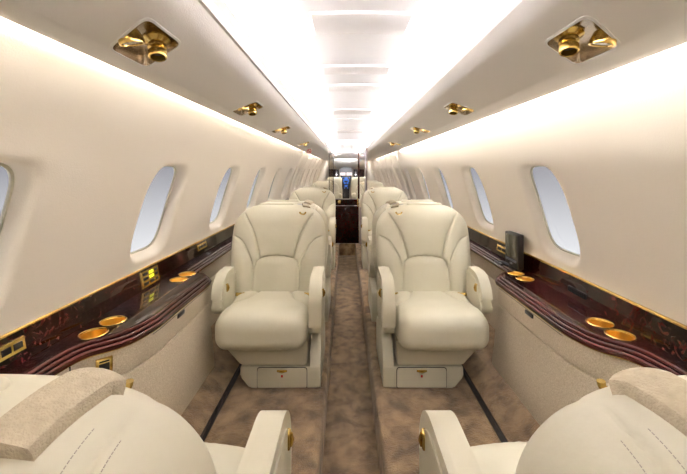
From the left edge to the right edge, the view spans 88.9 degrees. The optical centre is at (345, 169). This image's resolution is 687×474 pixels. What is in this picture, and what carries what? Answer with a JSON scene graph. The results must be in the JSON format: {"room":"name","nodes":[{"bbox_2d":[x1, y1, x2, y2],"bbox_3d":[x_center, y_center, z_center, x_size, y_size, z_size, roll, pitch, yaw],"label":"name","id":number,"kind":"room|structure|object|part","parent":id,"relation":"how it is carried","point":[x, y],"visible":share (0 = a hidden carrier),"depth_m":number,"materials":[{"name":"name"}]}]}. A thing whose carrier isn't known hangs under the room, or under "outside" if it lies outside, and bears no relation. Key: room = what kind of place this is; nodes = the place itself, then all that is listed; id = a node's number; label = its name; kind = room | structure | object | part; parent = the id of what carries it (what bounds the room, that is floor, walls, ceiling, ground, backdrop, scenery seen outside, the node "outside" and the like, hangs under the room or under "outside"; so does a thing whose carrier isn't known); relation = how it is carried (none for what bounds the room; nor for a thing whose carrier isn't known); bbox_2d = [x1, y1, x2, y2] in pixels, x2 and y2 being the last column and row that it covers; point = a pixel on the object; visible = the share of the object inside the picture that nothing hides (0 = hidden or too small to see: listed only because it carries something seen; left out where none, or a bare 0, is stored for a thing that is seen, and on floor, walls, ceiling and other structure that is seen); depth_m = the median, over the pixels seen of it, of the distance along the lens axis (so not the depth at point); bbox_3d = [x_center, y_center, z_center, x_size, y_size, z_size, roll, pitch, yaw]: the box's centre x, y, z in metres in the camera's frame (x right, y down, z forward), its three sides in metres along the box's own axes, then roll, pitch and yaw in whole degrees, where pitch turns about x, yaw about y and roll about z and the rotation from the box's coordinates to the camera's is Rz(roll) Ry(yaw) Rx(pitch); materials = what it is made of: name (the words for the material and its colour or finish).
{"room":"aircraft cabin","nodes":[
{"label":"aircraft cabin","id":0,"kind":"room"},
{"bbox_2d":[0,16,332,335],"bbox_3d":[-0.811,0.071,6.151,0.468,0.813,14.905,0,0,1],"label":"wall","id":1,"kind":"structure","parent":0,"point":[84,139],"depth_m":1.17,"materials":[{"name":"beige plastic"}]},
{"bbox_2d":[0,163,13,233],"bbox_3d":[-0.949,0.186,0.810,0.141,0.427,0.308,0,0,0],"label":"window","id":2,"kind":"structure","parent":1,"relation":"in","point":[7,168],"depth_m":0.95,"materials":[{"name":"beige plastic"}]},
{"bbox_2d":[110,17,180,66],"bbox_3d":[-0.476,-0.301,0.835,0.257,0.069,0.134,0,0,35],"label":"light","id":3,"kind":"object","parent":1,"relation":"attached to","point":[146,43],"visible":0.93,"depth_m":0.84,"materials":[{"name":"gold metal"}]},
{"bbox_2d":[118,28,144,46],"bbox_3d":[-0.487,-0.301,0.796,0.054,0.046,0.054,0,0,0],"label":"reading lamp","id":4,"kind":"object","parent":3,"relation":"attached to","point":[134,38],"depth_m":0.78,"materials":[{"name":"gold metal"}]},
{"bbox_2d":[130,166,175,254],"bbox_3d":[-0.949,0.186,1.710,0.141,0.427,0.308,0,0,0],"label":"window","id":5,"kind":"structure","parent":1,"relation":"in","point":[174,168],"depth_m":1.85,"materials":[{"name":"beige"}]},
{"bbox_2d":[0,0,335,159],"bbox_3d":[-0.472,-0.337,4.450,0.380,0.110,11.500,0,0,0],"label":"overhead panel","id":6,"kind":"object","parent":1,"relation":"attached to","point":[216,66],"depth_m":0.94,"materials":[{"name":"white plastic"}]},
{"bbox_2d":[210,167,231,222],"bbox_3d":[-0.949,0.186,2.610,0.141,0.427,0.308,0,0,0],"label":"window","id":7,"kind":"structure","parent":1,"relation":"in","point":[230,167],"depth_m":2.75,"materials":[{"name":"beige"}]},
{"bbox_2d":[232,101,263,115],"bbox_3d":[-0.476,-0.301,1.700,0.257,0.069,0.134,0,0,35],"label":"light","id":8,"kind":"object","parent":1,"relation":"attached to","point":[251,109],"visible":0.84,"depth_m":1.71,"materials":[{"name":"gold metal"}]},
{"bbox_2d":[238,105,248,110],"bbox_3d":[-0.487,-0.301,1.661,0.054,0.046,0.054,0,0,0],"label":"reading lamp","id":9,"kind":"object","parent":8,"relation":"attached to","point":[242,107],"depth_m":1.64,"materials":[{"name":"gold metal"}]},
{"bbox_2d":[246,169,259,208],"bbox_3d":[-0.949,0.186,3.510,0.141,0.427,0.308,0,0,0],"label":"window","id":10,"kind":"structure","parent":1,"relation":"in","point":[259,169],"depth_m":3.65,"materials":[{"name":"beige plastic"}]},
{"bbox_2d":[271,125,291,133],"bbox_3d":[-0.476,-0.301,2.570,0.257,0.069,0.134,0,0,35],"label":"light","id":11,"kind":"object","parent":1,"relation":"attached to","point":[283,130],"visible":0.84,"depth_m":2.58,"materials":[{"name":"gold metal"}]},
{"bbox_2d":[286,152,305,198],"bbox_3d":[-0.812,0.076,5.740,0.349,0.803,0.070,0,0,0],"label":"trim","id":12,"kind":"structure","parent":1,"relation":"attached to","point":[304,153],"depth_m":5.71,"materials":[{"name":"beige plastic"}]},
{"bbox_2d":[296,155,309,189],"bbox_3d":[-0.824,0.076,6.635,0.326,0.803,0.070,0,0,0],"label":"trim","id":13,"kind":"structure","parent":1,"relation":"attached to","point":[309,155],"depth_m":6.61,"materials":[{"name":"beige plastic"}]},
{"bbox_2d":[306,149,311,153],"bbox_3d":[-0.505,-0.258,4.798,0.086,0.072,0.013,0,0,0],"label":"placard","id":14,"kind":"object","parent":1,"relation":"attached to","point":[308,151],"visible":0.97,"depth_m":4.80,"materials":[{"name":"white plastic"}]},
{"bbox_2d":[327,160,336,168],"bbox_3d":[-0.640,-0.255,11.500,0.620,0.410,2.800,0,0,0],"label":"trim","id":15,"kind":"structure","parent":1,"relation":"attached to","point":[330,164],"depth_m":12.17,"materials":[{"name":"beige plastic"}]},
{"bbox_2d":[331,154,361,168],"bbox_3d":[0.010,-0.255,11.500,1.240,0.410,2.800,0,0,0],"label":"trim","id":16,"kind":"structure","parent":1,"relation":"attached to","point":[341,160],"depth_m":11.41,"materials":[{"name":"white plastic"}]},
{"bbox_2d":[328,161,364,198],"bbox_3d":[0.025,0.350,13.620,2.450,1.900,0.040,0,0,0],"label":"wall","id":17,"kind":"structure","parent":0,"point":[350,194],"depth_m":13.60,"materials":[{"name":"beige fabric"}]},
{"bbox_2d":[181,243,539,473],"bbox_3d":[0.025,1.140,6.150,2.010,0.320,14.900,0,0,0],"label":"floor","id":18,"kind":"structure","parent":0,"point":[351,423],"depth_m":1.71,"materials":[{"name":"brown carpet"}]},
{"bbox_2d":[0,224,234,415],"bbox_3d":[-0.844,0.795,2.025,0.273,0.650,6.450,0,0,0],"label":"console","id":19,"kind":"object","parent":18,"relation":"on","point":[150,326],"visible":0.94,"depth_m":1.40,"materials":[{"name":"red wood"}]},
{"bbox_3d":[-0.963,0.515,0.990,0.011,0.040,0.120,0,0,0],"label":"control panel","id":20,"kind":"part","parent":19,"relation":"part of","materials":[{"name":"gold metal"}]},
{"bbox_2d":[95,355,112,370],"bbox_3d":[-0.817,0.660,1.182,0.043,0.052,0.038,0,0,0],"label":"power socket","id":21,"kind":"object","parent":19,"relation":"attached to","point":[101,361],"depth_m":1.18,"materials":[{"name":"gold metal"}]},
{"bbox_2d":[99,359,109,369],"bbox_3d":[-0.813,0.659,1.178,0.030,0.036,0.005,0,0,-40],"label":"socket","id":22,"kind":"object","parent":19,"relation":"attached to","point":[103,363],"depth_m":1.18,"materials":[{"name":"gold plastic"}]},
{"bbox_3d":[-0.975,0.473,2.025,0.011,0.007,6.450,0,0,0],"label":"gold trim","id":23,"kind":"part","parent":19,"relation":"part of","materials":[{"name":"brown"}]},
{"bbox_2d":[4,238,231,373],"bbox_3d":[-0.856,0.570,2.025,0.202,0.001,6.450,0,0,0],"label":"countertop","id":24,"kind":"structure","parent":19,"relation":"on","point":[137,307],"depth_m":1.43,"materials":[{"name":"brown wood"}]},
{"bbox_3d":[-0.820,0.591,2.025,0.198,0.044,6.450,0,0,0],"label":"edge moulding","id":25,"kind":"part","parent":19,"relation":"part of","materials":[{"name":"red wood"}]},
{"bbox_3d":[-0.962,0.523,1.720,0.017,0.077,0.150,0,0,0],"label":"control panel","id":26,"kind":"part","parent":19,"relation":"part of","materials":[{"name":"gold metal"}]},
{"bbox_3d":[-0.738,0.642,1.562,0.010,0.019,0.065,0,0,0],"label":"door pull","id":27,"kind":"part","parent":19,"relation":"part of","materials":[{"name":"black plastic"}]},
{"bbox_3d":[-0.964,0.510,2.350,0.011,0.040,0.140,0,0,0],"label":"control panel","id":28,"kind":"part","parent":19,"relation":"part of","materials":[{"name":"gold metal"}]},
{"bbox_2d":[0,367,293,473],"bbox_3d":[-0.429,0.667,0.605,0.623,0.906,0.731,0,0,0],"label":"seat","id":29,"kind":"object","parent":18,"relation":"on","point":[89,420],"visible":1,"depth_m":0.35,"materials":[{"name":"beige leather"}]},
{"bbox_3d":[-0.440,0.542,0.422,0.588,0.635,0.336,0,0,0],"label":"backrest","id":30,"kind":"part","parent":29,"relation":"part of","materials":[{"name":"beige leather"}]},
{"bbox_2d":[204,442,244,473],"bbox_3d":[-0.440,0.796,0.723,0.464,0.189,0.470,0,0,0],"label":"cushion","id":31,"kind":"object","parent":29,"relation":"on","point":[226,459],"depth_m":0.87,"materials":[{"name":"beige leather"}]},
{"bbox_3d":[-0.171,0.707,0.736,0.062,0.300,0.328,0,0,0],"label":"armrest","id":32,"kind":"part","parent":29,"relation":"part of","materials":[{"name":"beige leather"}]},
{"bbox_3d":[-0.140,0.702,0.734,0.008,0.228,0.272,0,0,0],"label":"arm panel","id":33,"kind":"part","parent":29,"relation":"part of","materials":[{"name":"beige leather"}]},
{"bbox_2d":[200,364,241,441],"bbox_3d":[-0.598,1.118,2.050,0.026,0.008,6.500,0,0,0],"label":"track","id":34,"kind":"object","parent":18,"relation":"on","point":[221,402],"visible":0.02,"depth_m":1.66,"materials":[{"name":"black metal"}]},
{"bbox_2d":[211,203,325,387],"bbox_3d":[-0.413,0.666,2.030,0.623,0.908,0.731,0,0,0],"label":"seat","id":35,"kind":"object","parent":18,"relation":"on","point":[269,302],"visible":1,"depth_m":1.88,"materials":[{"name":"beige leather"}]},
{"bbox_3d":[-0.674,0.673,1.939,0.056,0.232,0.249,0,0,0],"label":"armrest","id":36,"kind":"part","parent":35,"relation":"part of","materials":[{"name":"beige leather"}]},
{"bbox_3d":[-0.646,0.669,1.941,0.008,0.163,0.192,0,0,0],"label":"arm panel","id":37,"kind":"part","parent":35,"relation":"part of","materials":[{"name":"beige leather"}]},
{"bbox_2d":[215,291,308,350],"bbox_3d":[-0.424,0.796,1.912,0.464,0.189,0.470,0,0,0],"label":"cushion","id":38,"kind":"object","parent":35,"relation":"on","point":[247,320],"depth_m":1.71,"materials":[{"name":"beige leather"}]},
{"bbox_3d":[-0.420,0.933,1.973,0.448,0.137,0.393,0,0,0],"label":"seat frame","id":39,"kind":"part","parent":35,"relation":"part of","materials":[{"name":"beige leather"}]},
{"bbox_3d":[-0.424,0.542,2.213,0.588,0.635,0.336,0,0,0],"label":"backrest","id":40,"kind":"part","parent":35,"relation":"part of","materials":[{"name":"beige leather"}]},
{"bbox_3d":[-0.328,1.065,1.801,0.252,0.098,0.018,0,0,0],"label":"drawer","id":41,"kind":"part","parent":35,"relation":"part of","materials":[{"name":"beige plastic"}]},
{"bbox_3d":[-0.155,0.707,1.899,0.062,0.300,0.328,0,0,0],"label":"armrest","id":42,"kind":"part","parent":35,"relation":"part of","materials":[{"name":"beige leather"}]},
{"bbox_3d":[-0.124,0.702,1.901,0.008,0.228,0.272,0,0,0],"label":"arm panel","id":43,"kind":"part","parent":35,"relation":"part of","materials":[{"name":"beige leather"}]},
{"bbox_2d":[264,200,333,321],"bbox_3d":[-0.413,0.667,2.769,0.623,0.906,0.731,0,0,0],"label":"seat","id":44,"kind":"object","parent":18,"relation":"on","point":[329,244],"visible":0.12,"depth_m":2.58,"materials":[{"name":"beige leather"}]},
{"bbox_3d":[-0.424,0.542,2.587,0.588,0.635,0.336,0,0,0],"label":"backrest","id":45,"kind":"part","parent":44,"relation":"part of","materials":[{"name":"beige leather"}]},
{"bbox_3d":[-0.155,0.707,2.901,0.062,0.300,0.328,0,0,0],"label":"armrest","id":46,"kind":"part","parent":44,"relation":"part of","materials":[{"name":"beige leather"}]},
{"bbox_3d":[-0.124,0.702,2.899,0.008,0.228,0.272,0,0,0],"label":"arm panel","id":47,"kind":"part","parent":44,"relation":"part of","materials":[{"name":"beige leather"}]},
{"bbox_2d":[289,187,336,268],"bbox_3d":[-0.413,0.667,4.181,0.623,0.906,0.731,0,0,0],"label":"seat","id":48,"kind":"object","parent":18,"relation":"on","point":[324,198],"visible":0.38,"depth_m":4.32,"materials":[{"name":"beige leather"}]},
{"bbox_3d":[-0.424,0.542,4.363,0.588,0.635,0.336,0,0,0],"label":"backrest","id":49,"kind":"part","parent":48,"relation":"part of","materials":[{"name":"beige leather"}]},
{"bbox_3d":[-0.155,0.707,4.049,0.062,0.300,0.328,0,0,0],"label":"armrest","id":50,"kind":"part","parent":48,"relation":"part of","materials":[{"name":"beige leather"}]},
{"bbox_2d":[311,181,338,198],"bbox_3d":[-0.413,0.667,6.761,0.623,0.906,0.731,0,0,0],"label":"seat","id":51,"kind":"object","parent":18,"relation":"on","point":[328,184],"visible":0.23,"depth_m":6.91,"materials":[{"name":"beige leather"}]},
{"bbox_2d":[329,169,338,176],"bbox_3d":[-0.440,0.545,12.650,0.360,1.150,0.100,0,0,0],"label":"base cabinet","id":52,"kind":"object","parent":18,"relation":"on","point":[336,171],"visible":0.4,"depth_m":12.60,"materials":[{"name":"brown wood"}]},
{"bbox_2d":[327,177,341,198],"bbox_3d":[-0.380,0.675,11.238,0.500,0.890,0.515,0,0,0],"label":"seat","id":53,"kind":"object","parent":18,"relation":"on","point":[338,180],"visible":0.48,"depth_m":11.35,"materials":[{"name":"beige leather"}]},
{"bbox_2d":[339,167,352,198],"bbox_3d":[0.000,0.515,12.395,0.474,1.210,0.250,0,0,0],"label":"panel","id":54,"kind":"object","parent":18,"relation":"on","point":[345,173],"visible":0.94,"depth_m":12.28,"materials":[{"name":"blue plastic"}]},
{"bbox_2d":[335,198,361,243],"bbox_3d":[0.049,0.774,5.311,0.427,0.688,0.142,0,0,0],"label":"cabinet","id":55,"kind":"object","parent":18,"relation":"on","point":[347,210],"depth_m":5.35,"materials":[{"name":"brown wood"}]},
{"bbox_3d":[0.015,0.495,5.360,0.360,0.090,0.036,0,0,0],"label":"lock rail","id":56,"kind":"part","parent":55,"relation":"part of","materials":[{"name":"brown wood"}]},
{"bbox_2d":[358,153,359,198],"bbox_3d":[0.194,0.089,5.355,0.027,0.702,0.050,0,0,0],"label":"post","id":57,"kind":"object","parent":55,"relation":"on","point":[358,153],"visible":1,"depth_m":5.33,"materials":[{"name":"red wood"}]},
{"bbox_2d":[328,153,364,153],"bbox_3d":[0.007,-0.254,5.360,0.555,0.016,0.040,0,0,0],"label":"trim","id":58,"kind":"structure","parent":57,"relation":"attached to","point":[328,153],"depth_m":5.34,"materials":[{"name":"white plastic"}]},
{"bbox_3d":[0.231,0.838,5.258,0.062,0.555,0.035,0,0,0],"label":"folded door panel","id":59,"kind":"part","parent":55,"relation":"part of","materials":[{"name":"beige"}]},
{"bbox_2d":[351,177,364,198],"bbox_3d":[0.420,0.675,11.238,0.500,0.890,0.515,0,0,0],"label":"seat","id":60,"kind":"object","parent":18,"relation":"on","point":[354,180],"visible":0.45,"depth_m":11.35,"materials":[{"name":"beige leather"}]},
{"bbox_2d":[353,169,363,176],"bbox_3d":[0.465,0.545,12.650,0.390,1.150,0.100,0,0,0],"label":"base cabinet","id":61,"kind":"object","parent":18,"relation":"on","point":[355,171],"visible":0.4,"depth_m":12.60,"materials":[{"name":"brown wood"}]},
{"bbox_2d":[356,181,383,206],"bbox_3d":[0.473,0.667,6.761,0.623,0.906,0.731,0,0,0],"label":"seat","id":62,"kind":"object","parent":18,"relation":"on","point":[375,184],"visible":0.23,"depth_m":6.91,"materials":[{"name":"beige leather"}]},
{"bbox_2d":[361,187,407,268],"bbox_3d":[0.473,0.667,4.181,0.623,0.906,0.731,0,0,0],"label":"seat","id":63,"kind":"object","parent":18,"relation":"on","point":[373,198],"visible":0.47,"depth_m":4.31,"materials":[{"name":"beige leather"}]},
{"bbox_3d":[0.215,0.707,4.049,0.062,0.300,0.328,0,0,0],"label":"armrest","id":64,"kind":"part","parent":63,"relation":"part of","materials":[{"name":"beige leather"}]},
{"bbox_3d":[0.484,0.542,4.363,0.588,0.635,0.336,0,0,0],"label":"backrest","id":65,"kind":"part","parent":63,"relation":"part of","materials":[{"name":"beige leather"}]},
{"bbox_2d":[365,200,436,321],"bbox_3d":[0.473,0.667,2.769,0.623,0.906,0.731,0,0,0],"label":"seat","id":66,"kind":"object","parent":18,"relation":"on","point":[370,244],"visible":0.11,"depth_m":2.58,"materials":[{"name":"beige leather"}]},
{"bbox_3d":[0.184,0.702,2.899,0.008,0.228,0.272,0,0,0],"label":"arm panel","id":67,"kind":"part","parent":66,"relation":"part of","materials":[{"name":"beige leather"}]},
{"bbox_3d":[0.215,0.707,2.901,0.062,0.300,0.328,0,0,0],"label":"armrest","id":68,"kind":"part","parent":66,"relation":"part of","materials":[{"name":"beige leather"}]},
{"bbox_3d":[0.484,0.542,2.587,0.588,0.635,0.336,0,0,0],"label":"backrest","id":69,"kind":"part","parent":66,"relation":"part of","materials":[{"name":"beige leather"}]},
{"bbox_2d":[376,203,492,387],"bbox_3d":[0.473,0.666,2.030,0.623,0.908,0.731,0,0,0],"label":"seat","id":70,"kind":"object","parent":18,"relation":"on","point":[432,303],"visible":1,"depth_m":1.88,"materials":[{"name":"beige leather"}]},
{"bbox_3d":[0.184,0.702,1.901,0.008,0.228,0.272,0,0,0],"label":"arm panel","id":71,"kind":"part","parent":70,"relation":"part of","materials":[{"name":"beige leather"}]},
{"bbox_3d":[0.215,0.707,1.899,0.062,0.300,0.328,0,0,0],"label":"armrest","id":72,"kind":"part","parent":70,"relation":"part of","materials":[{"name":"beige leather"}]},
{"bbox_3d":[0.388,1.065,1.801,0.252,0.098,0.018,0,0,0],"label":"drawer","id":73,"kind":"part","parent":70,"relation":"part of","materials":[{"name":"beige"}]},
{"bbox_3d":[0.484,0.542,2.213,0.588,0.635,0.336,0,0,0],"label":"backrest","id":74,"kind":"part","parent":70,"relation":"part of","materials":[{"name":"beige leather"}]},
{"bbox_3d":[0.480,0.933,1.973,0.448,0.137,0.393,0,0,0],"label":"seat frame","id":75,"kind":"part","parent":70,"relation":"part of","materials":[{"name":"beige leather"}]},
{"bbox_2d":[395,291,488,350],"bbox_3d":[0.484,0.796,1.912,0.464,0.189,0.470,0,0,0],"label":"cushion","id":76,"kind":"object","parent":70,"relation":"on","point":[424,320],"depth_m":1.71,"materials":[{"name":"beige leather"}]},
{"bbox_3d":[0.706,0.669,1.941,0.008,0.163,0.192,0,0,0],"label":"arm panel","id":77,"kind":"part","parent":70,"relation":"part of","materials":[{"name":"beige leather"}]},
{"bbox_3d":[0.734,0.673,1.939,0.056,0.232,0.249,0,0,0],"label":"armrest","id":78,"kind":"part","parent":70,"relation":"part of","materials":[{"name":"beige leather"}]},
{"bbox_2d":[461,364,507,442],"bbox_3d":[0.652,1.118,2.050,0.026,0.008,6.500,0,0,0],"label":"track","id":79,"kind":"object","parent":18,"relation":"on","point":[483,405],"visible":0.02,"depth_m":1.63,"materials":[{"name":"black metal"}]},
{"bbox_2d":[418,367,686,473],"bbox_3d":[0.477,0.667,0.605,0.623,0.906,0.731,0,0,0],"label":"seat","id":80,"kind":"object","parent":18,"relation":"on","point":[636,423],"visible":1,"depth_m":0.37,"materials":[{"name":"beige leather"}]},
{"bbox_3d":[0.188,0.702,0.734,0.008,0.228,0.272,0,0,0],"label":"arm panel","id":81,"kind":"part","parent":80,"relation":"part of","materials":[{"name":"beige leather"}]},
{"bbox_3d":[0.219,0.707,0.736,0.062,0.300,0.328,0,0,0],"label":"armrest","id":82,"kind":"part","parent":80,"relation":"part of","materials":[{"name":"beige leather"}]},
{"bbox_2d":[471,441,527,473],"bbox_3d":[0.488,0.796,0.723,0.464,0.189,0.470,0,0,0],"label":"cushion","id":83,"kind":"object","parent":80,"relation":"on","point":[494,458],"depth_m":0.86,"materials":[{"name":"beige leather"}]},
{"bbox_3d":[0.488,0.542,0.422,0.588,0.635,0.336,0,0,0],"label":"backrest","id":84,"kind":"part","parent":80,"relation":"part of","materials":[{"name":"beige leather"}]},
{"bbox_2d":[467,226,686,425],"bbox_3d":[0.907,0.795,2.025,0.241,0.650,6.450,0,0,0],"label":"console","id":85,"kind":"object","parent":18,"relation":"on","point":[558,331],"visible":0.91,"depth_m":1.41,"materials":[{"name":"red wood"}]},
{"bbox_3d":[1.011,0.515,2.240,0.011,0.040,0.200,0,0,0],"label":"control panel","id":86,"kind":"part","parent":85,"relation":"part of","materials":[{"name":"gold metal"}]},
{"bbox_2d":[494,231,523,270],"bbox_3d":[0.939,0.464,2.023,0.098,0.208,0.167,0,0,0],"label":"monitor","id":87,"kind":"object","parent":85,"relation":"on","point":[514,242],"visible":1,"depth_m":1.98,"materials":[{"name":"black plastic"}]},
{"bbox_3d":[0.939,0.551,2.033,0.097,0.033,0.147,0,0,0],"label":"swivel arm","id":88,"kind":"part","parent":87,"relation":"part of","materials":[{"name":"black plastic"}]},
{"bbox_3d":[0.818,0.642,1.562,0.010,0.019,0.065,0,0,0],"label":"door pull","id":89,"kind":"part","parent":85,"relation":"part of","materials":[{"name":"black plastic"}]},
{"bbox_3d":[1.022,0.473,2.025,0.011,0.007,6.450,0,0,0],"label":"gold trim","id":90,"kind":"part","parent":85,"relation":"part of","materials":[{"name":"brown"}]},
{"bbox_2d":[568,285,586,299],"bbox_3d":[1.010,0.535,1.530,0.012,0.026,0.124,0,0,0],"label":"speaker grille","id":91,"kind":"object","parent":85,"relation":"attached to","point":[577,292],"depth_m":1.53,"materials":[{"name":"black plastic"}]},
{"bbox_3d":[0.895,0.591,2.025,0.188,0.044,6.450,0,0,0],"label":"edge moulding","id":92,"kind":"part","parent":85,"relation":"part of","materials":[{"name":"red wood"}]},
{"bbox_2d":[469,240,686,369],"bbox_3d":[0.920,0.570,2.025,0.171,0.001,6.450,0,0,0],"label":"countertop","id":93,"kind":"structure","parent":85,"relation":"on","point":[567,305],"depth_m":1.44,"materials":[{"name":"brown wood"}]},
{"bbox_3d":[-0.550,0.783,5.470,0.760,0.670,0.300,0,0,0],"label":"cabinet","id":94,"kind":"object","parent":18,"relation":"on","visible":0},
{"bbox_2d":[333,154,333,193],"bbox_3d":[-0.226,0.098,5.360,0.073,0.685,0.020,0,0,0],"label":"glass screen","id":95,"kind":"object","parent":94,"relation":"on","point":[333,154],"visible":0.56,"depth_m":5.35,"materials":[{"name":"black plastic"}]},
{"bbox_2d":[224,0,497,154],"bbox_3d":[0.045,-0.398,4.500,1.000,0.125,11.600,0,0,0],"label":"ceiling","id":96,"kind":"structure","parent":0,"point":[282,30],"depth_m":1.32,"materials":[{"name":"white plastic"}]},
{"bbox_2d":[328,140,366,146],"bbox_3d":[0.020,-0.409,5.310,0.600,0.122,0.020,0,0,0],"label":"trim","id":97,"kind":"structure","parent":96,"relation":"attached to","point":[336,142],"depth_m":5.30,"materials":[{"name":"white plastic"}]},
{"bbox_2d":[342,145,352,151],"bbox_3d":[0.020,-0.371,5.599,0.170,0.178,0.026,0,0,0],"label":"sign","id":98,"kind":"object","parent":96,"relation":"hanging from","point":[346,148],"visible":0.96,"depth_m":5.59,"materials":[{"name":"white plastic"}]},
{"bbox_2d":[337,130,362,132],"bbox_3d":[0.045,-0.454,4.125,0.300,0.017,0.250,0,0,0],"label":"ceiling hatch","id":99,"kind":"object","parent":96,"relation":"attached to","point":[338,131],"visible":0.98,"depth_m":4.07,"materials":[{"name":"white plastic"}]},
{"bbox_2d":[334,118,367,122],"bbox_3d":[0.045,-0.454,3.225,0.300,0.017,0.250,0,0,0],"label":"ceiling hatch","id":100,"kind":"object","parent":96,"relation":"attached to","point":[337,120],"visible":0.96,"depth_m":3.16,"materials":[{"name":"white plastic"}]},
{"bbox_2d":[332,109,371,114],"bbox_3d":[0.045,-0.454,2.720,0.300,0.017,0.200,0,0,0],"label":"ceiling hatch","id":101,"kind":"object","parent":96,"relation":"attached to","point":[335,111],"visible":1,"depth_m":2.68,"materials":[{"name":"white plastic"}]},
{"bbox_2d":[326,83,382,91],"bbox_3d":[0.045,-0.454,1.930,0.300,0.017,0.140,0,0,0],"label":"ceiling hatch","id":102,"kind":"object","parent":96,"relation":"attached to","point":[348,86],"visible":1,"depth_m":1.90,"materials":[{"name":"white plastic"}]},
{"bbox_2d":[322,64,390,74],"bbox_3d":[0.045,-0.454,1.580,0.300,0.017,0.120,0,0,0],"label":"ceiling hatch","id":103,"kind":"object","parent":96,"relation":"attached to","point":[380,69],"visible":1,"depth_m":1.55,"materials":[{"name":"white plastic"}]},
{"bbox_2d":[310,11,413,34],"bbox_3d":[0.045,-0.454,1.085,0.300,0.017,0.150,0,0,0],"label":"ceiling hatch","id":104,"kind":"object","parent":96,"relation":"attached to","point":[323,22],"visible":1,"depth_m":1.06,"materials":[{"name":"white plastic"}]},
{"bbox_2d":[364,43,686,325],"bbox_3d":[0.898,0.071,6.151,0.402,0.813,14.904,0,0,-1],"label":"wall","id":105,"kind":"structure","parent":0,"point":[614,142],"depth_m":1.28,"materials":[{"name":"cream plastic"}]},
{"bbox_2d":[355,160,368,168],"bbox_3d":[0.640,-0.255,11.500,0.620,0.410,2.800,0,0,0],"label":"trim","id":106,"kind":"structure","parent":105,"relation":"attached to","point":[362,163],"depth_m":12.07,"materials":[{"name":"beige fabric"}]},
{"bbox_2d":[388,154,399,188],"bbox_3d":[0.912,0.076,6.555,0.262,0.803,0.070,0,0,0],"label":"trim","id":107,"kind":"structure","parent":105,"relation":"attached to","point":[388,154],"depth_m":6.53,"materials":[{"name":"beige plastic"}]},
{"bbox_2d":[394,151,409,198],"bbox_3d":[0.900,0.076,5.660,0.285,0.803,0.070,0,0,0],"label":"trim","id":108,"kind":"structure","parent":105,"relation":"attached to","point":[395,152],"depth_m":5.63,"materials":[{"name":"beige plastic"}]},
{"bbox_2d":[410,126,430,133],"bbox_3d":[0.548,-0.299,2.570,0.258,0.065,0.134,0,0,-35],"label":"light","id":109,"kind":"object","parent":105,"relation":"attached to","point":[417,130],"visible":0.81,"depth_m":2.56,"materials":[{"name":"gold metal"}]},
{"bbox_2d":[438,169,452,208],"bbox_3d":[1.005,0.186,3.450,0.141,0.427,0.308,0,0,0],"label":"window","id":110,"kind":"structure","parent":105,"relation":"in","point":[438,169],"depth_m":3.59,"materials":[{"name":"beige plastic"}]},
{"bbox_2d":[443,102,475,115],"bbox_3d":[0.548,-0.299,1.690,0.258,0.065,0.134,0,0,-35],"label":"light","id":111,"kind":"object","parent":105,"relation":"attached to","point":[454,108],"visible":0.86,"depth_m":1.68,"materials":[{"name":"gold metal"}]},
{"bbox_2d":[462,106,472,111],"bbox_3d":[0.577,-0.297,1.663,0.054,0.045,0.054,0,0,0],"label":"reading lamp","id":112,"kind":"object","parent":111,"relation":"attached to","point":[463,108],"depth_m":1.64,"materials":[{"name":"gold metal"}]},
{"bbox_2d":[469,167,492,224],"bbox_3d":[1.005,0.186,2.560,0.141,0.427,0.308,0,0,0],"label":"window","id":113,"kind":"structure","parent":105,"relation":"in","point":[470,167],"depth_m":2.70,"materials":[{"name":"beige plastic"}]},
{"bbox_2d":[360,0,686,159],"bbox_3d":[0.568,-0.337,4.450,0.431,0.110,11.500,0,0,0],"label":"overhead panel","id":114,"kind":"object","parent":105,"relation":"attached to","point":[504,62],"depth_m":0.97,"materials":[{"name":"white plastic"}]},
{"bbox_2d":[530,166,579,256],"bbox_3d":[1.005,0.186,1.670,0.141,0.427,0.308,0,0,0],"label":"window","id":115,"kind":"structure","parent":105,"relation":"in","point":[532,168],"depth_m":1.81,"materials":[{"name":"beige"}]},
{"bbox_2d":[467,227,686,362],"bbox_3d":[1.015,0.528,2.025,0.020,0.104,6.450,0,0,0],"label":"backsplash","id":116,"kind":"structure","parent":105,"relation":"attached to","point":[671,338],"depth_m":1.33,"materials":[{"name":"brown wood"}]},
{"bbox_2d":[545,15,619,64],"bbox_3d":[0.548,-0.299,0.815,0.258,0.065,0.134,0,0,-35],"label":"light","id":117,"kind":"object","parent":105,"relation":"attached to","point":[585,39],"visible":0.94,"depth_m":0.81,"materials":[{"name":"gold"},{"name":"polished chrome metal"}]},
{"bbox_2d":[588,28,616,47],"bbox_3d":[0.577,-0.297,0.788,0.054,0.045,0.054,0,0,0],"label":"reading lamp","id":118,"kind":"object","parent":117,"relation":"attached to","point":[599,38],"depth_m":0.78,"materials":[{"name":"gold metal"}]},
{"bbox_3d":[0.640,0.783,5.470,0.700,0.670,0.300,0,0,0],"label":"cabinet","id":119,"kind":"object","parent":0,"visible":0},
{"bbox_2d":[365,148,366,191],"bbox_3d":[0.302,0.056,5.315,0.035,0.782,0.030,0,0,0],"label":"metal post","id":120,"kind":"object","parent":119,"relation":"on","point":[365,148],"visible":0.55,"depth_m":5.30,"materials":[{"name":"silver metal"}]}
]}

